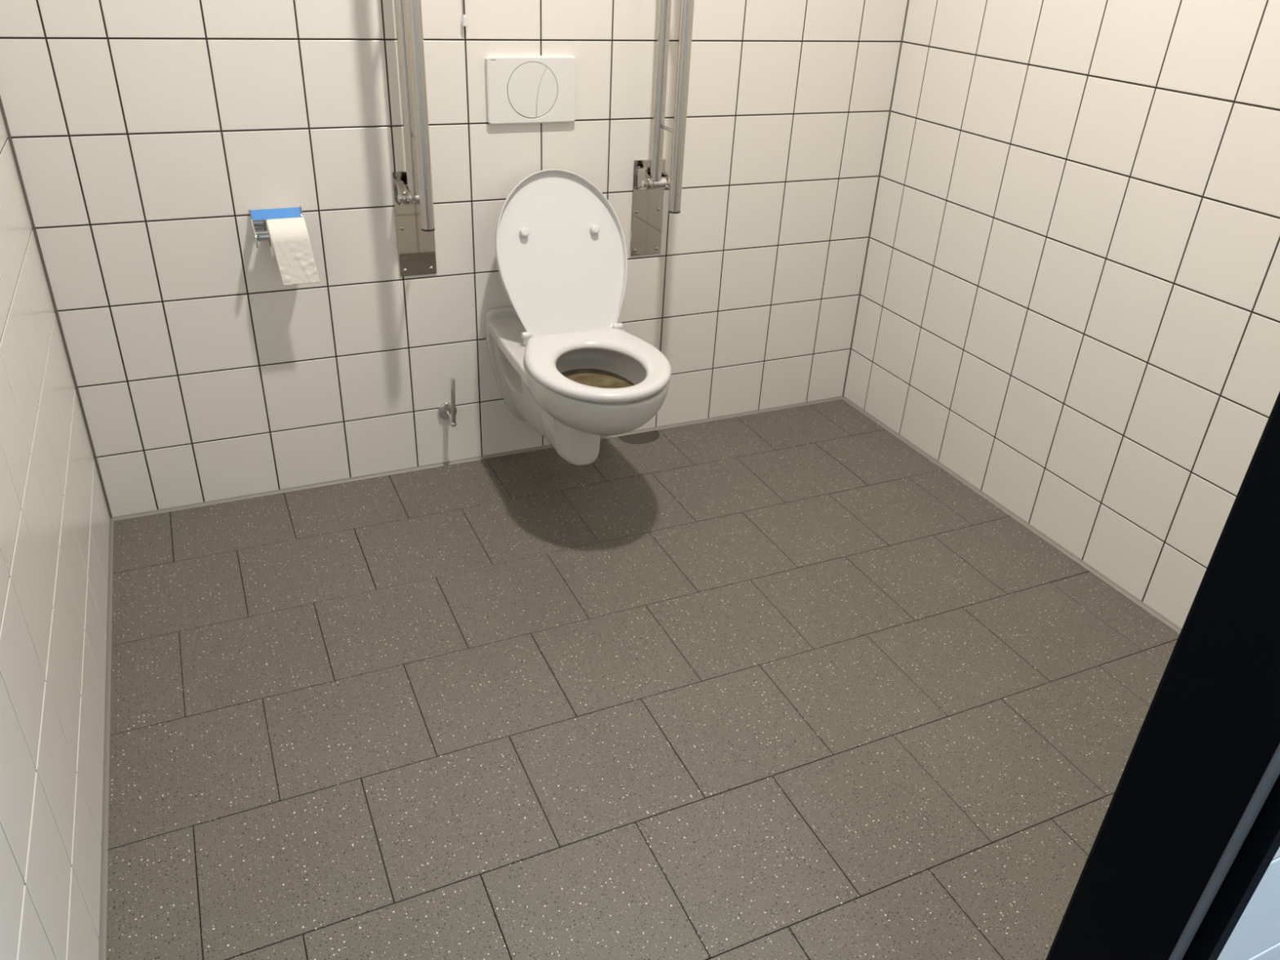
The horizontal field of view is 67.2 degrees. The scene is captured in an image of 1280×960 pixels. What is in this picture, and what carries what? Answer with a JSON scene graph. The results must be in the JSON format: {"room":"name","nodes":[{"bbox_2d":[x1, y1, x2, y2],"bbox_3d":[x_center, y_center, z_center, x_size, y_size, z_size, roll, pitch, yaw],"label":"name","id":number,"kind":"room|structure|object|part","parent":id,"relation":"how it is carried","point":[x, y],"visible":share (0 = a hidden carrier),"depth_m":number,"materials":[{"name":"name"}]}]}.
{"room":"public restroom","nodes":[
{"label":"public restroom","id":0,"kind":"room"},
{"bbox_2d":[0,109,109,959],"bbox_3d":[-0.941,-0.636,1.034,0.060,2.900,2.164,-11,33,-23],"label":"wall","id":1,"kind":"structure","parent":0,"point":[55,517],"depth_m":1.62,"materials":[{"name":"white tile"}]},
{"bbox_2d":[98,516,113,959],"bbox_3d":[-0.979,0.606,1.766,0.007,0.016,2.155,-11,33,-23],"label":"baseboard","id":2,"kind":"structure","parent":1,"relation":"attached to","point":[104,868],"depth_m":1.85,"materials":[{"name":"grey"}]},
{"bbox_2d":[0,0,907,516],"bbox_3d":[-0.291,-1.366,2.369,2.393,2.900,0.060,-11,33,-23],"label":"wall","id":3,"kind":"structure","parent":0,"point":[146,135],"depth_m":2.58,"materials":[{"name":"white tile"}]},
{"bbox_2d":[0,95,112,518],"bbox_3d":[-1.361,-1.149,1.886,0.006,2.895,0.006,-11,33,-23],"label":"trim","id":4,"kind":"structure","parent":3,"relation":"attached to","point":[2,108],"depth_m":2.30,"materials":[{"name":"grey"}]},
{"bbox_2d":[248,206,303,248],"bbox_3d":[-0.896,-0.627,2.395,0.124,0.078,0.088,-11,33,-23],"label":"toilet paper holder","id":5,"kind":"object","parent":3,"relation":"attached to","point":[258,217],"visible":0.57,"depth_m":2.40,"materials":[{"name":"silver metal"}]},
{"bbox_3d":[-0.951,-0.616,2.372,0.003,0.078,0.088,-11,33,-23],"label":"arm","id":6,"kind":"part","parent":5,"relation":"part of","materials":[{"name":"silver metal"}]},
{"bbox_3d":[-0.914,-0.645,2.429,0.122,0.074,0.003,-11,33,-23],"label":"plate","id":7,"kind":"part","parent":5,"relation":"part of","materials":[{"name":"silver metal"}]},
{"bbox_2d":[266,217,319,285],"bbox_3d":[-0.872,-0.579,2.416,0.102,0.152,0.098,-11,33,-23],"label":"toilet roll","id":8,"kind":"object","parent":5,"relation":"hanging from","point":[290,243],"visible":0.99,"depth_m":2.38,"materials":[{"name":"white paper"}]},
{"bbox_2d":[391,0,436,276],"bbox_3d":[-0.541,-0.964,2.304,0.102,1.039,0.210,-11,33,-23],"label":"grab bar","id":9,"kind":"object","parent":3,"relation":"attached to","point":[412,188],"visible":1,"depth_m":2.36,"materials":[{"name":"silver metal"}]},
{"bbox_3d":[-0.601,-0.682,2.573,0.101,0.278,0.005,-11,33,-23],"label":"wall plate","id":10,"kind":"part","parent":9,"relation":"part of","materials":[{"name":"silver metal"}]},
{"bbox_2d":[437,377,457,426],"bbox_3d":[-0.559,-0.234,2.826,0.057,0.156,0.065,-11,33,-23],"label":"holder","id":11,"kind":"object","parent":3,"relation":"attached to","point":[446,411],"visible":1,"depth_m":2.84,"materials":[{"name":"silver metal"}]},
{"bbox_3d":[-0.561,-0.187,2.853,0.011,0.023,0.049,-13,33,-26],"label":"arm","id":12,"kind":"part","parent":11,"relation":"part of","materials":[{"name":"silver metal"}]},
{"bbox_3d":[-0.546,-0.225,2.809,0.020,0.155,0.018,-11,33,-23],"label":"rod","id":13,"kind":"part","parent":11,"relation":"part of","materials":[{"name":"silver metal"}]},
{"bbox_2d":[111,395,842,520],"bbox_3d":[-0.344,-0.098,3.061,2.393,0.009,0.007,-11,33,-23],"label":"baseboard","id":14,"kind":"structure","parent":3,"relation":"attached to","point":[545,446],"depth_m":2.93,"materials":[{"name":"grey"}]},
{"bbox_2d":[484,55,576,124],"bbox_3d":[-0.283,-1.024,2.531,0.245,0.165,0.016,-11,33,-23],"label":"flush plate","id":15,"kind":"object","parent":3,"relation":"attached to","point":[520,89],"visible":1,"depth_m":2.52,"materials":[{"name":"white plastic"}]},
{"bbox_2d":[484,168,671,466],"bbox_3d":[-0.149,-0.374,2.572,0.379,0.775,0.671,-11,33,-23],"label":"toilet","id":16,"kind":"object","parent":3,"relation":"attached to","point":[563,364],"visible":1,"depth_m":2.62,"materials":[{"name":"white ceramic"}]},
{"bbox_3d":[-0.214,-0.621,2.627,0.367,0.407,0.201,-11,33,-23],"label":"lid","id":17,"kind":"part","parent":16,"relation":"part of","materials":[{"name":"white plastic"}]},
{"bbox_3d":[-0.159,-0.205,2.675,0.377,0.379,0.660,-11,33,-23],"label":"bowl","id":18,"kind":"part","parent":16,"relation":"part of","materials":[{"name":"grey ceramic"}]},
{"bbox_3d":[-0.107,-0.301,2.488,0.367,0.024,0.436,-11,33,-23],"label":"seat","id":19,"kind":"part","parent":16,"relation":"part of","materials":[{"name":"white plastic"}]},
{"bbox_2d":[630,0,694,256],"bbox_3d":[0.082,-1.081,2.566,0.102,1.039,0.210,-11,33,-23],"label":"grab bar","id":20,"kind":"object","parent":3,"relation":"attached to","point":[650,180],"visible":1,"depth_m":2.63,"materials":[{"name":"silver metal"}]},
{"bbox_3d":[0.022,-0.799,2.836,0.101,0.278,0.005,-11,33,-23],"label":"wall plate","id":21,"kind":"part","parent":20,"relation":"part of","materials":[{"name":"silver metal"}]},
{"bbox_3d":[0.088,-1.147,2.499,0.033,0.858,0.161,-11,33,-23],"label":"rail","id":22,"kind":"part","parent":20,"relation":"part of","materials":[{"name":"silver metal"}]},
{"bbox_2d":[842,0,909,396],"bbox_3d":[0.807,-1.557,2.801,0.004,2.895,0.004,-11,33,-23],"label":"trim","id":23,"kind":"structure","parent":3,"relation":"attached to","point":[908,1],"depth_m":3.15,"materials":[{"name":"grey"}]},
{"bbox_2d":[106,399,1179,959],"bbox_3d":[0.113,0.443,2.219,2.393,0.050,2.205,-11,33,-23],"label":"floor","id":24,"kind":"structure","parent":0,"point":[782,684],"depth_m":2.06,"materials":[{"name":"grey tile"}]},
{"bbox_2d":[617,430,659,444],"bbox_3d":[0.006,-0.138,3.172,0.144,0.001,0.072,-11,33,-23],"label":"damp patch","id":25,"kind":"object","parent":24,"relation":"on","point":[651,436],"visible":1,"depth_m":3.17,"materials":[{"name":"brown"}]},
{"bbox_2d":[844,0,1279,628],"bbox_3d":[1.284,-1.057,1.976,0.060,2.900,2.155,-11,33,-23],"label":"wall","id":26,"kind":"structure","parent":0,"point":[1069,303],"depth_m":2.47,"materials":[{"name":"white tile"}]},
{"bbox_2d":[842,395,1182,633],"bbox_3d":[1.187,0.201,2.680,0.008,0.010,2.155,-11,33,-23],"label":"baseboard","id":27,"kind":"structure","parent":26,"relation":"attached to","point":[1140,603],"depth_m":2.80,"materials":[{"name":"grey"}]},
{"bbox_2d":[1217,846,1279,959],"bbox_3d":[0.411,-0.251,0.488,3.248,2.900,0.045,-11,33,-23],"label":"wall","id":28,"kind":"structure","parent":0,"point":[1255,935],"depth_m":1.02,"materials":[{"name":"white tile"}]},
{"bbox_3d":[0.630,-0.330,0.647,2.393,2.900,0.045,-11,33,-23],"label":"wall","id":29,"kind":"structure","parent":0,"visible":0},
{"bbox_2d":[1045,391,1279,959],"bbox_3d":[0.074,0.104,0.562,1.150,2.180,0.136,-11,33,-23],"label":"door","id":30,"kind":"structure","parent":29,"relation":"in","point":[1188,832],"depth_m":0.91,"materials":[{"name":"black metal"}]},
{"bbox_3d":[0.237,-2.141,0.771,2.513,0.080,2.265,-11,33,-23],"label":"ceiling","id":31,"kind":"structure","parent":0,"visible":0},
{"bbox_2d":[462,0,467,26],"bbox_3d":[-0.395,-1.850,1.972,0.015,1.674,0.016,-11,33,-23],"label":"pull cord","id":32,"kind":"object","parent":31,"relation":"hanging from","point":[464,23],"visible":1,"depth_m":2.38,"materials":[{"name":"white plastic"}]}
]}

